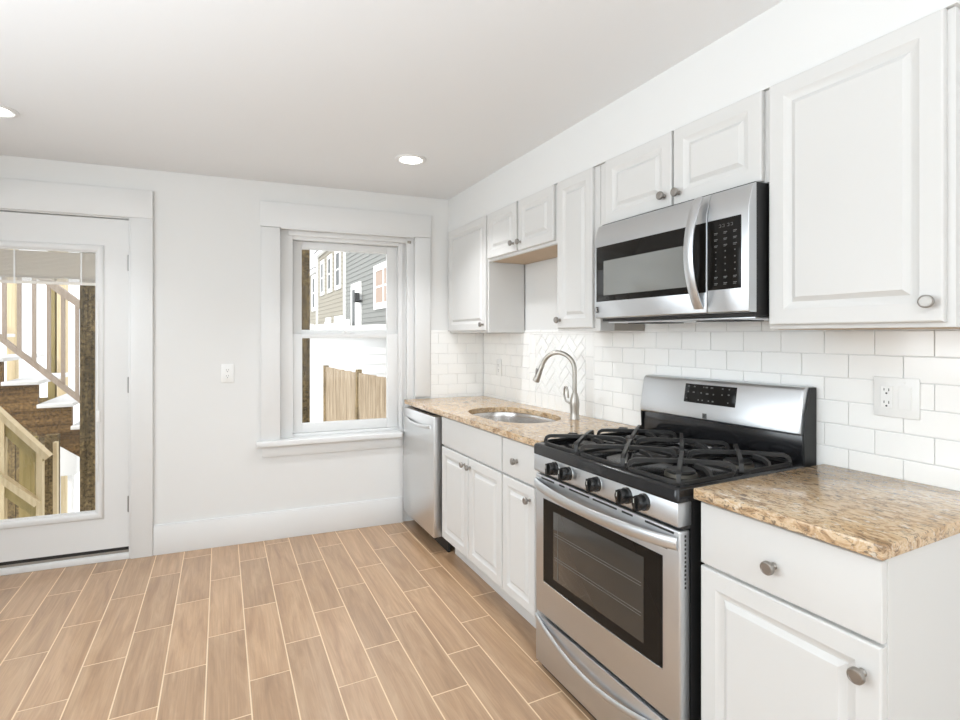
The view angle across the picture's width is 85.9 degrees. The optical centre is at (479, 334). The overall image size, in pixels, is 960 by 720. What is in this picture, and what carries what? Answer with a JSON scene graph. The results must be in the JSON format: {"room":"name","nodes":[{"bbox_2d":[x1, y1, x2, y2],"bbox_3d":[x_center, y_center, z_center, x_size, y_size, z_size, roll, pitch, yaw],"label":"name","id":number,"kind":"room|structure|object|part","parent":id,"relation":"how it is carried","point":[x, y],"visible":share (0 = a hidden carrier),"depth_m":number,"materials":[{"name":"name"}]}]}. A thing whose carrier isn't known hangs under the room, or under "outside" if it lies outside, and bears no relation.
{"room":"kitchen","nodes":[
{"label":"kitchen","id":0,"kind":"room"},
{"bbox_2d":[0,249,94,285],"bbox_3d":[-2.608,-0.404,3.098,0.499,0.197,0.015,0,0,-21],"label":"mini blind","id":1,"kind":"object","parent":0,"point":[42,265],"depth_m":3.10,"materials":[{"name":"beige"}]},
{"bbox_2d":[0,155,467,526],"bbox_3d":[-1.993,0.175,3.388,4.521,2.440,0.165,0,0,-21],"label":"wall","id":2,"kind":"structure","parent":0,"point":[208,464],"depth_m":3.41,"materials":[{"name":"white paint"}]},
{"bbox_2d":[0,552,128,575],"bbox_3d":[-2.612,1.377,3.109,0.866,0.036,0.112,0,0,-21],"label":"sill","id":3,"kind":"structure","parent":2,"relation":"attached to","point":[124,555],"depth_m":3.10,"materials":[{"name":"white wood"}]},
{"bbox_2d":[0,212,128,565],"bbox_3d":[-2.600,0.312,3.094,0.870,2.061,0.067,0,0,-20],"label":"door","id":4,"kind":"structure","parent":2,"relation":"in","point":[105,528],"depth_m":3.17,"materials":[{"name":"white wood"}]},
{"bbox_3d":[-2.741,-0.404,3.037,0.008,0.198,0.001,0,0,-21],"label":"ladder cord","id":5,"kind":"part","parent":4,"relation":"part of","materials":[{"name":"white fabric"}]},
{"bbox_3d":[-2.438,-0.404,3.155,0.008,0.198,0.001,0,0,-21],"label":"ladder cord","id":6,"kind":"part","parent":4,"relation":"part of","materials":[{"name":"white plastic"}]},
{"bbox_2d":[0,549,128,567],"bbox_3d":[-2.615,1.351,3.116,0.866,0.014,0.078,0,0,-21],"label":"door threshold","id":7,"kind":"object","parent":2,"relation":"attached to","point":[127,550],"depth_m":3.11,"materials":[{"name":"silver metal"}]},
{"bbox_2d":[0,178,152,558],"bbox_3d":[-2.623,0.244,3.132,1.129,2.302,0.182,0,0,-21],"label":"trim","id":8,"kind":"structure","parent":2,"relation":"attached to","point":[15,194],"depth_m":3.22,"materials":[{"name":"white wood"}]},
{"bbox_2d":[221,364,233,382],"bbox_3d":[-1.675,0.254,3.424,0.078,0.122,0.008,0,0,-21],"label":"outlet","id":9,"kind":"object","parent":2,"relation":"attached to","point":[227,370],"visible":1,"depth_m":3.42,"materials":[{"name":"white plastic"}]},
{"bbox_2d":[225,368,229,377],"bbox_3d":[-1.674,0.254,3.421,0.033,0.068,0.002,0,0,-21],"label":"receptacle","id":10,"kind":"object","parent":9,"relation":"attached to","point":[227,370],"depth_m":3.42,"materials":[{"name":"white plastic"}]},
{"bbox_2d":[153,496,402,555],"bbox_3d":[-1.322,1.300,3.557,1.599,0.190,0.015,0,0,-21],"label":"baseboard","id":11,"kind":"structure","parent":2,"relation":"attached to","point":[168,538],"depth_m":3.52,"materials":[{"name":"white"}]},
{"bbox_2d":[256,430,401,447],"bbox_3d":[-1.050,0.736,3.670,0.990,0.038,0.105,0,0,-21],"label":"sill","id":12,"kind":"structure","parent":2,"relation":"attached to","point":[304,440],"depth_m":3.63,"materials":[{"name":"white"}]},
{"bbox_2d":[262,437,400,457],"bbox_3d":[-1.032,0.792,3.671,0.955,0.075,0.015,0,0,-21],"label":"trim","id":13,"kind":"structure","parent":2,"relation":"attached to","point":[389,442],"depth_m":3.65,"materials":[{"name":"white paint"}]},
{"bbox_2d":[260,201,430,440],"bbox_3d":[-0.931,-0.094,3.704,1.191,1.622,0.027,0,0,-21],"label":"trim","id":14,"kind":"structure","parent":2,"relation":"attached to","point":[274,216],"depth_m":3.60,"materials":[{"name":"white"}]},
{"bbox_2d":[280,229,413,437],"bbox_3d":[-0.959,-0.009,3.784,0.945,1.450,0.118,0,0,-21],"label":"window","id":15,"kind":"structure","parent":2,"relation":"in","point":[399,332],"depth_m":3.78,"materials":[{"name":"white wood"}]},
{"bbox_3d":[-0.988,-0.331,3.817,0.748,0.676,0.030,0,0,-21],"label":"sash","id":16,"kind":"part","parent":15,"relation":"part of","materials":[{"name":"white"}]},
{"bbox_3d":[-0.975,0.342,3.786,0.748,0.702,0.030,0,0,-21],"label":"sash","id":17,"kind":"part","parent":15,"relation":"part of","materials":[{"name":"white"}]},
{"bbox_2d":[431,330,482,397],"bbox_3d":[-0.177,0.229,4.008,0.428,0.532,0.006,0,0,-21],"label":"tiled wall","id":18,"kind":"structure","parent":2,"relation":"attached to","point":[443,372],"depth_m":4.00,"materials":[{"name":"white tile"}]},
{"bbox_2d":[0,520,594,719],"bbox_3d":[-0.615,1.396,0.626,4.463,0.001,6.570,0,0,-27],"label":"floor","id":19,"kind":"structure","parent":0,"point":[381,622],"depth_m":2.40,"materials":[{"name":"brown wood"}]},
{"bbox_2d":[403,406,449,551],"bbox_3d":[-0.154,0.954,3.678,0.678,0.878,0.622,0,0,-27],"label":"dishwasher","id":20,"kind":"object","parent":19,"relation":"on","point":[422,429],"visible":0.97,"depth_m":3.44,"materials":[{"name":"silver metal"}]},
{"bbox_3d":[-0.436,0.601,3.526,0.038,0.039,0.479,0,0,-27],"label":"handle","id":21,"kind":"part","parent":20,"relation":"part of","materials":[{"name":"silver metal"}]},
{"bbox_2d":[411,406,443,445],"bbox_3d":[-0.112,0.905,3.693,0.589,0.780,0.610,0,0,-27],"label":"control panel","id":22,"kind":"object","parent":20,"relation":"in","point":[440,417],"depth_m":3.29,"materials":[{"name":"silver metal"}]},
{"bbox_2d":[442,416,517,611],"bbox_3d":[0.190,0.942,3.031,0.642,0.903,0.784,0,0,-27],"label":"base cabinet","id":23,"kind":"object","parent":19,"relation":"on","point":[472,457],"visible":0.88,"depth_m":2.84,"materials":[{"name":"white paint"}]},
{"bbox_3d":[-0.147,0.979,3.079,0.020,0.576,0.381,0,0,-27],"label":"door","id":24,"kind":"part","parent":23,"relation":"part of","materials":[{"name":"white paint"}]},
{"bbox_3d":[0.028,0.974,2.730,0.020,0.576,0.383,0,0,-27],"label":"door","id":25,"kind":"part","parent":23,"relation":"part of","materials":[{"name":"white paint"}]},
{"bbox_2d":[404,396,636,445],"bbox_3d":[0.130,0.482,3.164,0.633,0.055,1.825,0,0,-27],"label":"countertop","id":26,"kind":"structure","parent":23,"relation":"on","point":[461,409],"depth_m":2.89,"materials":[{"name":"stone"}]},
{"bbox_2d":[473,412,555,422],"bbox_3d":[0.189,0.588,3.027,0.456,0.194,0.722,0,0,-27],"label":"sink","id":27,"kind":"object","parent":26,"relation":"in","point":[512,417],"visible":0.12,"depth_m":3.32,"materials":[{"name":"grey metal"}]},
{"bbox_2d":[533,350,579,419],"bbox_3d":[0.421,0.273,2.885,0.278,0.374,0.058,0,0,29],"label":"faucet","id":28,"kind":"object","parent":26,"relation":"on","point":[574,403],"visible":1,"depth_m":2.83,"materials":[{"name":"silver metal"}]},
{"bbox_3d":[0.480,0.334,2.837,0.056,0.110,0.030,0,0,32],"label":"handle","id":29,"kind":"part","parent":28,"relation":"part of","materials":[{"name":"silver metal"}]},
{"bbox_2d":[503,437,538,627],"bbox_3d":[0.449,0.940,2.515,0.642,0.908,0.369,0,0,-27],"label":"base cabinet","id":30,"kind":"object","parent":19,"relation":"on","point":[519,489],"visible":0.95,"depth_m":2.40,"materials":[{"name":"white paint"}]},
{"bbox_3d":[0.160,0.591,2.412,0.031,0.032,0.032,0,0,-27],"label":"knob","id":31,"kind":"part","parent":30,"relation":"part of","materials":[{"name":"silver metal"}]},
{"bbox_3d":[0.199,0.586,2.390,0.020,0.179,0.358,0,0,-27],"label":"drawer","id":32,"kind":"part","parent":30,"relation":"part of","materials":[{"name":"white paint"}]},
{"bbox_3d":[0.210,0.742,2.312,0.031,0.032,0.032,0,0,-27],"label":"knob","id":33,"kind":"part","parent":30,"relation":"part of","materials":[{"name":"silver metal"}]},
{"bbox_2d":[534,374,815,719],"bbox_3d":[0.675,0.787,1.974,0.720,1.216,0.772,0,0,-27],"label":"range","id":34,"kind":"object","parent":19,"relation":"on","point":[618,515],"visible":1,"depth_m":1.80,"materials":[{"name":"silver metal"}]},
{"bbox_3d":[0.278,0.528,2.031,0.044,0.053,0.052,0,0,-27],"label":"knob","id":35,"kind":"part","parent":34,"relation":"part of","materials":[{"name":"black plastic"}]},
{"bbox_3d":[0.317,0.527,1.954,0.044,0.053,0.052,0,0,-27],"label":"knob","id":36,"kind":"part","parent":34,"relation":"part of","materials":[{"name":"black plastic"}]},
{"bbox_3d":[0.397,1.202,1.835,0.035,0.089,0.766,0,0,-27],"label":"drawer handle","id":37,"kind":"part","parent":34,"relation":"part of","materials":[{"name":"silver metal"}]},
{"bbox_3d":[0.391,0.524,1.806,0.044,0.053,0.052,0,0,-27],"label":"knob","id":38,"kind":"part","parent":34,"relation":"part of","materials":[{"name":"black plastic"}]},
{"bbox_3d":[0.404,0.837,1.841,0.002,0.278,0.492,0,0,-27],"label":"pane","id":39,"kind":"part","parent":34,"relation":"part of","materials":[{"name":"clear glass"}]},
{"bbox_3d":[0.427,1.264,1.850,0.043,0.206,0.768,0,0,-27],"label":"drawer","id":40,"kind":"part","parent":34,"relation":"part of","materials":[{"name":"silver metal"}]},
{"bbox_3d":[0.382,0.614,1.827,0.064,0.051,0.761,0,0,-27],"label":"door handle","id":41,"kind":"part","parent":34,"relation":"part of","materials":[{"name":"silver metal"}]},
{"bbox_3d":[0.427,0.865,1.850,0.043,0.586,0.768,0,0,-27],"label":"oven door","id":42,"kind":"part","parent":34,"relation":"part of","materials":[{"name":"silver metal"}]},
{"bbox_3d":[0.426,0.529,1.849,0.060,0.082,0.768,0,0,-27],"label":"control panel","id":43,"kind":"part","parent":34,"relation":"part of","materials":[{"name":"silver metal"}]},
{"bbox_3d":[0.459,0.522,1.670,0.044,0.053,0.052,0,0,-27],"label":"knob","id":44,"kind":"part","parent":34,"relation":"part of","materials":[{"name":"black plastic"}]},
{"bbox_3d":[0.493,0.521,1.601,0.044,0.053,0.052,0,0,-27],"label":"knob","id":45,"kind":"part","parent":34,"relation":"part of","materials":[{"name":"black plastic"}]},
{"bbox_3d":[0.661,0.455,1.968,0.200,0.016,0.084,0,0,-27],"label":"burner","id":46,"kind":"part","parent":34,"relation":"part of","materials":[{"name":"black metal"}]},
{"bbox_2d":[534,432,803,502],"bbox_3d":[0.668,0.471,1.971,0.607,0.054,0.772,0,0,-27],"label":"cooktop","id":47,"kind":"object","parent":34,"relation":"in","point":[655,482],"depth_m":1.79,"materials":[{"name":"black metal"}]},
{"bbox_3d":[0.656,0.453,1.687,0.103,0.013,0.103,0,0,-27],"label":"burner","id":48,"kind":"part","parent":34,"relation":"part of","materials":[{"name":"grey metal"}]},
{"bbox_3d":[0.957,0.267,2.116,0.080,0.177,0.756,0,0,-27],"label":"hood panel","id":49,"kind":"part","parent":34,"relation":"part of","materials":[{"name":"silver metal"}]},
{"bbox_3d":[0.906,0.453,1.813,0.103,0.013,0.103,0,0,-27],"label":"burner","id":50,"kind":"part","parent":34,"relation":"part of","materials":[{"name":"grey metal"}]},
{"bbox_2d":[701,501,959,719],"bbox_3d":[0.999,0.931,1.418,0.644,0.925,0.465,0,0,-27],"label":"base cabinet","id":51,"kind":"object","parent":19,"relation":"on","point":[795,626],"visible":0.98,"depth_m":1.22,"materials":[{"name":"white paint"}]},
{"bbox_3d":[0.723,0.580,1.288,0.033,0.034,0.034,0,0,-27],"label":"knob","id":52,"kind":"part","parent":51,"relation":"part of","materials":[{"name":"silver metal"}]},
{"bbox_3d":[0.750,0.567,1.293,0.020,0.180,0.459,0,0,-27],"label":"drawer","id":53,"kind":"part","parent":51,"relation":"part of","materials":[{"name":"white paint"}]},
{"bbox_3d":[0.750,0.950,1.293,0.020,0.581,0.459,0,0,-27],"label":"door","id":54,"kind":"part","parent":51,"relation":"part of","materials":[{"name":"white paint"}]},
{"bbox_2d":[694,464,959,560],"bbox_3d":[1.006,0.454,1.419,0.633,0.037,0.479,0,0,-27],"label":"countertop","id":55,"kind":"structure","parent":51,"relation":"on","point":[880,517],"depth_m":1.33,"materials":[{"name":"stone"}]},
{"bbox_3d":[0.813,0.729,1.108,0.033,0.034,0.034,0,0,-27],"label":"knob","id":56,"kind":"part","parent":51,"relation":"part of","materials":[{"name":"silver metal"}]},
{"bbox_2d":[0,0,783,199],"bbox_3d":[-0.644,-1.105,0.684,4.463,0.120,6.700,0,0,-27],"label":"ceiling","id":57,"kind":"structure","parent":0,"point":[318,93],"depth_m":2.10,"materials":[{"name":"white paint"}]},
{"bbox_2d":[0,104,19,117],"bbox_3d":[-2.249,-1.040,2.385,0.184,0.008,0.184,0,0,-27],"label":"recessed light","id":58,"kind":"object","parent":57,"relation":"in","point":[5,112],"visible":1,"depth_m":2.41,"materials":[{"name":"white"}]},
{"bbox_2d":[0,107,11,115],"bbox_3d":[-2.249,-1.038,2.385,0.128,0.004,0.128,0,0,-27],"label":"diffuser","id":59,"kind":"object","parent":58,"relation":"attached to","point":[4,111],"depth_m":2.39,"materials":[{"name":"white plastic"}]},
{"bbox_2d":[395,154,425,164],"bbox_3d":[-0.411,-1.040,3.066,0.184,0.008,0.184,0,0,-27],"label":"recessed light","id":60,"kind":"object","parent":57,"relation":"in","point":[407,159],"visible":1,"depth_m":3.05,"materials":[{"name":"white"}]},
{"bbox_2d":[400,156,421,163],"bbox_3d":[-0.411,-1.038,3.066,0.128,0.004,0.128,0,0,-27],"label":"diffuser","id":61,"kind":"object","parent":60,"relation":"attached to","point":[403,159],"depth_m":3.06,"materials":[{"name":"white plastic"}]},
{"bbox_2d":[448,0,959,231],"bbox_3d":[0.578,-0.920,2.675,0.292,0.250,3.083,0,0,-27],"label":"soffit","id":62,"kind":"structure","parent":57,"relation":"attached to","point":[790,38],"depth_m":1.87,"materials":[{"name":"white paint"}]},
{"bbox_2d":[487,257,959,479],"bbox_3d":[1.415,0.175,1.463,0.124,2.440,6.046,0,0,-27],"label":"wall","id":63,"kind":"structure","parent":0,"point":[540,278],"depth_m":3.29,"materials":[{"name":"white paint"}]},
{"bbox_2d":[448,215,523,332],"bbox_3d":[0.013,-0.404,3.743,0.324,0.776,0.645,0,0,-27],"label":"upper cabinet","id":64,"kind":"object","parent":63,"relation":"attached to","point":[484,296],"visible":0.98,"depth_m":3.51,"materials":[{"name":"white paint"}]},
{"bbox_3d":[-0.096,-0.410,3.691,0.020,0.763,0.629,0,0,-27],"label":"door","id":65,"kind":"part","parent":64,"relation":"part of","materials":[{"name":"white paint"}]},
{"bbox_2d":[487,185,556,264],"bbox_3d":[0.334,-0.636,3.105,0.324,0.313,0.779,0,0,-27],"label":"upper cabinet","id":66,"kind":"object","parent":63,"relation":"attached to","point":[523,231],"visible":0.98,"depth_m":3.00,"materials":[{"name":"white paint"}]},
{"bbox_3d":[0.138,-0.645,3.225,0.020,0.294,0.374,0,0,-27],"label":"door","id":67,"kind":"part","parent":66,"relation":"part of","materials":[{"name":"white paint"}]},
{"bbox_3d":[0.364,-0.480,3.120,0.254,0.001,0.747,0,0,-27],"label":"underside panel","id":68,"kind":"part","parent":66,"relation":"part of","materials":[{"name":"beige wood"}]},
{"bbox_3d":[0.312,-0.645,2.878,0.020,0.294,0.360,0,0,-27],"label":"door","id":69,"kind":"part","parent":66,"relation":"part of","materials":[{"name":"white paint"}]},
{"bbox_2d":[529,335,594,417],"bbox_3d":[0.485,0.247,3.172,0.006,0.497,0.673,0,0,-27],"label":"tile panel","id":70,"kind":"object","parent":63,"relation":"attached to","point":[557,371],"visible":0.77,"depth_m":3.14,"materials":[{"name":"white tile"}]},
{"bbox_2d":[553,165,644,331],"bbox_3d":[0.585,-0.406,2.604,0.324,0.773,0.339,0,0,-27],"label":"upper cabinet","id":71,"kind":"object","parent":63,"relation":"attached to","point":[578,195],"visible":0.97,"depth_m":2.53,"materials":[{"name":"white paint"}]},
{"bbox_3d":[0.398,-0.077,2.650,0.031,0.032,0.032,0,0,-27],"label":"knob","id":72,"kind":"part","parent":71,"relation":"part of","materials":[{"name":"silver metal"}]},
{"bbox_3d":[0.472,-0.413,2.558,0.020,0.758,0.283,0,0,-27],"label":"door","id":73,"kind":"part","parent":71,"relation":"part of","materials":[{"name":"white paint"}]},
{"bbox_3d":[0.721,-0.048,2.483,0.188,0.054,0.002,0,0,-27],"label":"panel","id":74,"kind":"part","parent":71,"relation":"part of","materials":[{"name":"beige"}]},
{"bbox_2d":[601,90,768,225],"bbox_3d":[0.847,-0.642,2.082,0.324,0.299,0.826,0,0,-27],"label":"upper cabinet","id":75,"kind":"object","parent":63,"relation":"attached to","point":[726,148],"visible":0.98,"depth_m":1.91,"materials":[{"name":"white paint"}]},
{"bbox_3d":[0.663,-0.646,2.179,0.020,0.291,0.387,0,0,-27],"label":"door","id":76,"kind":"part","parent":75,"relation":"part of","materials":[{"name":"white paint"}]},
{"bbox_3d":[0.712,-0.546,2.025,0.031,0.032,0.032,0,0,-27],"label":"knob","id":77,"kind":"part","parent":75,"relation":"part of","materials":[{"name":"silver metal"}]},
{"bbox_3d":[0.744,-0.542,1.960,0.031,0.032,0.032,0,0,-27],"label":"knob","id":78,"kind":"part","parent":75,"relation":"part of","materials":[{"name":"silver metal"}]},
{"bbox_2d":[595,181,768,323],"bbox_3d":[0.814,-0.270,2.028,0.428,0.442,0.750,0,0,-27],"label":"microwave","id":79,"kind":"object","parent":75,"relation":"attached to","point":[702,259],"visible":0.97,"depth_m":1.81,"materials":[{"name":"silver metal"}]},
{"bbox_3d":[0.660,-0.280,2.039,0.038,0.414,0.592,0,0,-27],"label":"door","id":80,"kind":"part","parent":79,"relation":"part of","materials":[{"name":"silver metal"}]},
{"bbox_3d":[0.735,-0.282,1.778,0.063,0.387,0.038,0,0,-27],"label":"handle","id":81,"kind":"part","parent":79,"relation":"part of","materials":[{"name":"silver metal"}]},
{"bbox_3d":[0.828,-0.280,1.702,0.038,0.414,0.156,0,0,-27],"label":"control panel","id":82,"kind":"part","parent":79,"relation":"part of","materials":[{"name":"silver metal"}]},
{"bbox_3d":[0.836,-0.645,1.834,0.020,0.294,0.364,0,0,-27],"label":"door","id":83,"kind":"part","parent":75,"relation":"part of","materials":[{"name":"white paint"}]},
{"bbox_2d":[483,321,959,490],"bbox_3d":[0.765,0.145,2.615,0.006,0.700,3.287,0,0,-27],"label":"wall tile","id":84,"kind":"structure","parent":63,"relation":"attached to","point":[672,338],"depth_m":1.79,"materials":[{"name":"white tile"}]},
{"bbox_2d":[496,359,501,375],"bbox_3d":[0.140,0.242,3.843,0.008,0.122,0.078,0,0,-27],"label":"outlet","id":85,"kind":"object","parent":84,"relation":"attached to","point":[498,361],"visible":1,"depth_m":3.83,"materials":[{"name":"white plastic"}]},
{"bbox_2d":[874,376,919,419],"bbox_3d":[1.274,0.192,1.581,0.011,0.122,0.121,0,0,-27],"label":"outlet switch plate","id":86,"kind":"object","parent":84,"relation":"attached to","point":[893,397],"visible":1,"depth_m":1.58,"materials":[{"name":"white plastic"}]},
{"bbox_2d":[880,386,892,407],"bbox_3d":[1.261,0.192,1.601,0.002,0.068,0.033,0,0,-27],"label":"receptacle","id":87,"kind":"object","parent":86,"relation":"attached to","point":[886,392],"depth_m":1.60,"materials":[{"name":"white plastic"}]},
{"bbox_2d":[898,387,911,409],"bbox_3d":[1.282,0.192,1.557,0.005,0.068,0.033,0,0,-27],"label":"rocker switch","id":88,"kind":"object","parent":86,"relation":"attached to","point":[904,393],"depth_m":1.56,"materials":[{"name":"white plastic"}]},
{"bbox_2d":[769,6,959,329],"bbox_3d":[1.139,-0.405,1.501,0.324,0.775,0.470,0,0,-27],"label":"upper cabinet","id":89,"kind":"object","parent":63,"relation":"attached to","point":[864,141],"visible":1,"depth_m":1.39,"materials":[{"name":"white paint"}]},
{"bbox_3d":[1.169,-0.018,1.516,0.254,0.001,0.438,0,0,-27],"label":"underside panel","id":90,"kind":"part","parent":89,"relation":"part of","materials":[{"name":"beige wood"}]},
{"bbox_3d":[1.095,-0.082,1.262,0.031,0.032,0.032,0,0,-27],"label":"knob","id":91,"kind":"part","parent":89,"relation":"part of","materials":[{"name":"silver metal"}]},
{"label":"outside","id":92,"kind":"structure","parent":0,"visible":0},
{"bbox_2d":[4,367,79,511],"bbox_3d":[-9.009,2.045,20.178,30.000,0.100,35.850,0,0,-27],"label":"ground","id":93,"kind":"structure","parent":92,"point":[23,372],"depth_m":18.89,"materials":[{"name":"white"}]},
{"bbox_2d":[6,249,18,380],"bbox_3d":[-4.437,0.195,4.900,0.065,3.600,0.100,0,0,-27],"label":"post","id":94,"kind":"object","parent":93,"relation":"on","point":[12,367],"visible":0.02,"depth_m":4.86,"materials":[{"name":"brown wood"}]},
{"bbox_2d":[0,406,52,519],"bbox_3d":[-3.396,1.027,3.566,0.688,1.937,0.100,0,0,-27],"label":"stair railing","id":95,"kind":"object","parent":93,"relation":"on","point":[33,504],"visible":0.69,"depth_m":3.63,"materials":[{"name":"brown wood"}]},
{"bbox_3d":[-3.353,1.285,3.609,0.055,1.420,0.060,0,0,-27],"label":"newel post","id":96,"kind":"part","parent":95,"relation":"part of","materials":[{"name":"brown wood"}]},
{"bbox_3d":[-3.413,0.898,3.551,0.614,0.639,0.070,0,0,-27],"label":"rail","id":97,"kind":"part","parent":95,"relation":"part of","materials":[{"name":"brown wood"}]},
{"bbox_3d":[-3.386,0.474,3.565,0.672,0.831,0.090,0,0,-27],"label":"handrail","id":98,"kind":"part","parent":95,"relation":"part of","materials":[{"name":"brown wood"}]},
{"bbox_3d":[-3.159,1.395,3.707,0.034,1.200,0.060,0,0,-27],"label":"newel post","id":99,"kind":"part","parent":95,"relation":"part of","materials":[{"name":"brown wood"}]},
{"bbox_2d":[7,397,47,518],"bbox_3d":[-4.582,1.295,4.694,1.022,1.400,0.022,0,0,-27],"label":"skirt","id":100,"kind":"object","parent":93,"relation":"on","point":[12,449],"visible":0.12,"depth_m":4.80,"materials":[{"name":"brown wood"}]},
{"bbox_2d":[19,436,37,517],"bbox_3d":[-3.416,1.385,3.908,0.090,1.220,0.090,0,0,-27],"label":"post","id":101,"kind":"object","parent":93,"relation":"on","point":[27,466],"visible":0.14,"depth_m":3.87,"materials":[{"name":"beige wood"}]},
{"bbox_2d":[0,249,79,456],"bbox_3d":[-3.420,0.446,4.661,2.798,3.098,1.040,0,0,-27],"label":"stairs","id":102,"kind":"structure","parent":93,"relation":"on","point":[20,397],"depth_m":4.09,"materials":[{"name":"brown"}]},
{"bbox_3d":[-3.366,0.398,4.143,1.726,1.760,0.045,0,0,-27],"label":"rail","id":103,"kind":"part","parent":102,"relation":"part of","materials":[{"name":"beige wood"}]},
{"bbox_3d":[-3.372,-0.353,4.154,1.733,1.500,0.090,0,0,-27],"label":"handrail","id":104,"kind":"part","parent":102,"relation":"part of","materials":[{"name":"beige wood"}]},
{"bbox_2d":[44,433,59,514],"bbox_3d":[-3.333,1.385,4.022,0.080,1.220,0.080,0,0,-27],"label":"post","id":105,"kind":"object","parent":93,"relation":"on","point":[49,439],"visible":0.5,"depth_m":3.98,"materials":[{"name":"brown wood"}]},
{"bbox_2d":[48,251,56,399],"bbox_3d":[-4.169,0.195,5.035,0.055,3.600,0.100,0,0,-27],"label":"post","id":106,"kind":"object","parent":93,"relation":"on","point":[52,388],"visible":0.04,"depth_m":5.00,"materials":[{"name":"beige wood"}]},
{"bbox_2d":[53,441,58,513],"bbox_3d":[-3.155,1.395,3.838,0.024,1.200,0.050,0,0,-27],"label":"post","id":107,"kind":"object","parent":93,"relation":"on","point":[56,443],"visible":0.36,"depth_m":3.82,"materials":[{"name":"brown wood"}]},
{"bbox_2d":[57,279,67,512],"bbox_3d":[-4.100,0.195,5.069,0.070,3.600,0.100,0,0,-27],"label":"post","id":108,"kind":"object","parent":93,"relation":"on","point":[64,479],"visible":0.09,"depth_m":5.03,"materials":[{"name":"brown wood"}]},
{"bbox_2d":[60,447,79,513],"bbox_3d":[-3.872,1.445,4.806,0.210,1.100,0.176,0,0,-27],"label":"post","id":109,"kind":"object","parent":93,"relation":"on","point":[69,462],"visible":0.23,"depth_m":4.78,"materials":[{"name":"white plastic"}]},
{"bbox_2d":[80,253,94,511],"bbox_3d":[-2.735,0.345,3.607,0.084,3.300,0.100,0,0,-27],"label":"porch post","id":110,"kind":"object","parent":93,"relation":"on","point":[87,293],"visible":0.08,"depth_m":3.56,"materials":[{"name":"brown wood"}]},
{"bbox_2d":[302,250,309,422],"bbox_3d":[-1.443,0.320,4.249,0.069,3.350,0.090,0,0,-27],"label":"porch post","id":111,"kind":"object","parent":93,"relation":"on","point":[305,253],"visible":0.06,"depth_m":4.21,"materials":[{"name":"brown wood"}]},
{"bbox_2d":[310,266,315,324],"bbox_3d":[-4.416,-0.980,21.448,5.290,5.950,2.540,0,0,-27],"label":"house","id":112,"kind":"structure","parent":93,"relation":"on","point":[312,270],"depth_m":19.79,"materials":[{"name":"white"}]},
{"bbox_2d":[313,250,342,324],"bbox_3d":[-2.758,-1.230,18.146,5.290,6.450,4.630,0,0,-27],"label":"house","id":113,"kind":"structure","parent":93,"relation":"on","point":[329,264],"depth_m":16.92,"materials":[{"name":"brown"}]},
{"bbox_3d":[-5.516,-1.995,18.071,0.014,0.980,0.450,0,0,-27],"label":"pane","id":114,"kind":"part","parent":113,"relation":"part of","materials":[{"name":"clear glass"}]},
{"bbox_3d":[-4.899,-1.995,16.842,0.014,0.980,0.500,0,0,-27],"label":"pane","id":115,"kind":"part","parent":113,"relation":"part of","materials":[{"name":"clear glass"}]},
{"bbox_3d":[-4.304,-1.995,15.658,0.014,0.980,0.550,0,0,-27],"label":"pane","id":116,"kind":"part","parent":113,"relation":"part of","materials":[{"name":"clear glass"}]},
{"bbox_2d":[310,319,349,329],"bbox_3d":[-4.779,0.795,16.074,0.120,2.400,5.920,0,0,-27],"label":"porch railing","id":117,"kind":"object","parent":93,"relation":"on","point":[346,322],"visible":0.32,"depth_m":15.44,"materials":[{"name":"white plastic"}]},
{"bbox_3d":[-4.765,-0.050,16.070,0.060,0.590,5.800,0,0,-27],"label":"rail","id":118,"kind":"part","parent":117,"relation":"part of","materials":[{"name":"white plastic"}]},
{"bbox_3d":[-3.478,0.795,13.483,0.120,2.400,0.120,0,0,-27],"label":"post","id":119,"kind":"part","parent":117,"relation":"part of","materials":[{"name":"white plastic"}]},
{"bbox_2d":[310,324,385,421],"bbox_3d":[-3.653,0.885,11.313,2.620,2.220,2.700,0,0,-27],"label":"garage","id":120,"kind":"structure","parent":93,"relation":"on","point":[368,355],"depth_m":10.36,"materials":[{"name":"white plastic"}]},
{"bbox_2d":[323,365,399,429],"bbox_3d":[-1.795,1.258,7.750,0.084,1.475,2.811,0,0,-38],"label":"fence","id":121,"kind":"object","parent":93,"relation":"on","point":[347,395],"visible":0.41,"depth_m":7.91,"materials":[{"name":"beige wood"}]},
{"bbox_3d":[-2.635,1.258,8.833,0.074,1.475,0.070,0,0,-38],"label":"post","id":122,"kind":"part","parent":121,"relation":"part of","materials":[{"name":"beige wood"}]},
{"bbox_3d":[-1.830,1.258,7.786,0.074,1.475,0.070,0,0,-38],"label":"post","id":123,"kind":"part","parent":121,"relation":"part of","materials":[{"name":"beige wood"}]},
{"bbox_2d":[343,252,385,325],"bbox_3d":[-0.464,-1.905,13.541,5.320,7.800,5.460,0,0,-27],"label":"house","id":124,"kind":"structure","parent":93,"relation":"on","point":[364,274],"depth_m":12.85,"materials":[{"name":"grey"}]},
{"bbox_3d":[-3.365,-0.680,13.718,0.008,1.050,0.300,0,0,-27],"label":"door glass","id":125,"kind":"part","parent":124,"relation":"part of","materials":[{"name":"grey glass"}]},
{"bbox_3d":[-3.254,-0.560,13.556,0.045,1.610,1.050,0,0,-27],"label":"door","id":126,"kind":"part","parent":124,"relation":"part of","materials":[{"name":"white plastic"}]},
{"bbox_3d":[-2.088,-1.085,11.243,0.014,0.720,1.270,0,0,-27],"label":"pane","id":127,"kind":"part","parent":124,"relation":"part of","materials":[{"name":"clear glass"}]}
]}

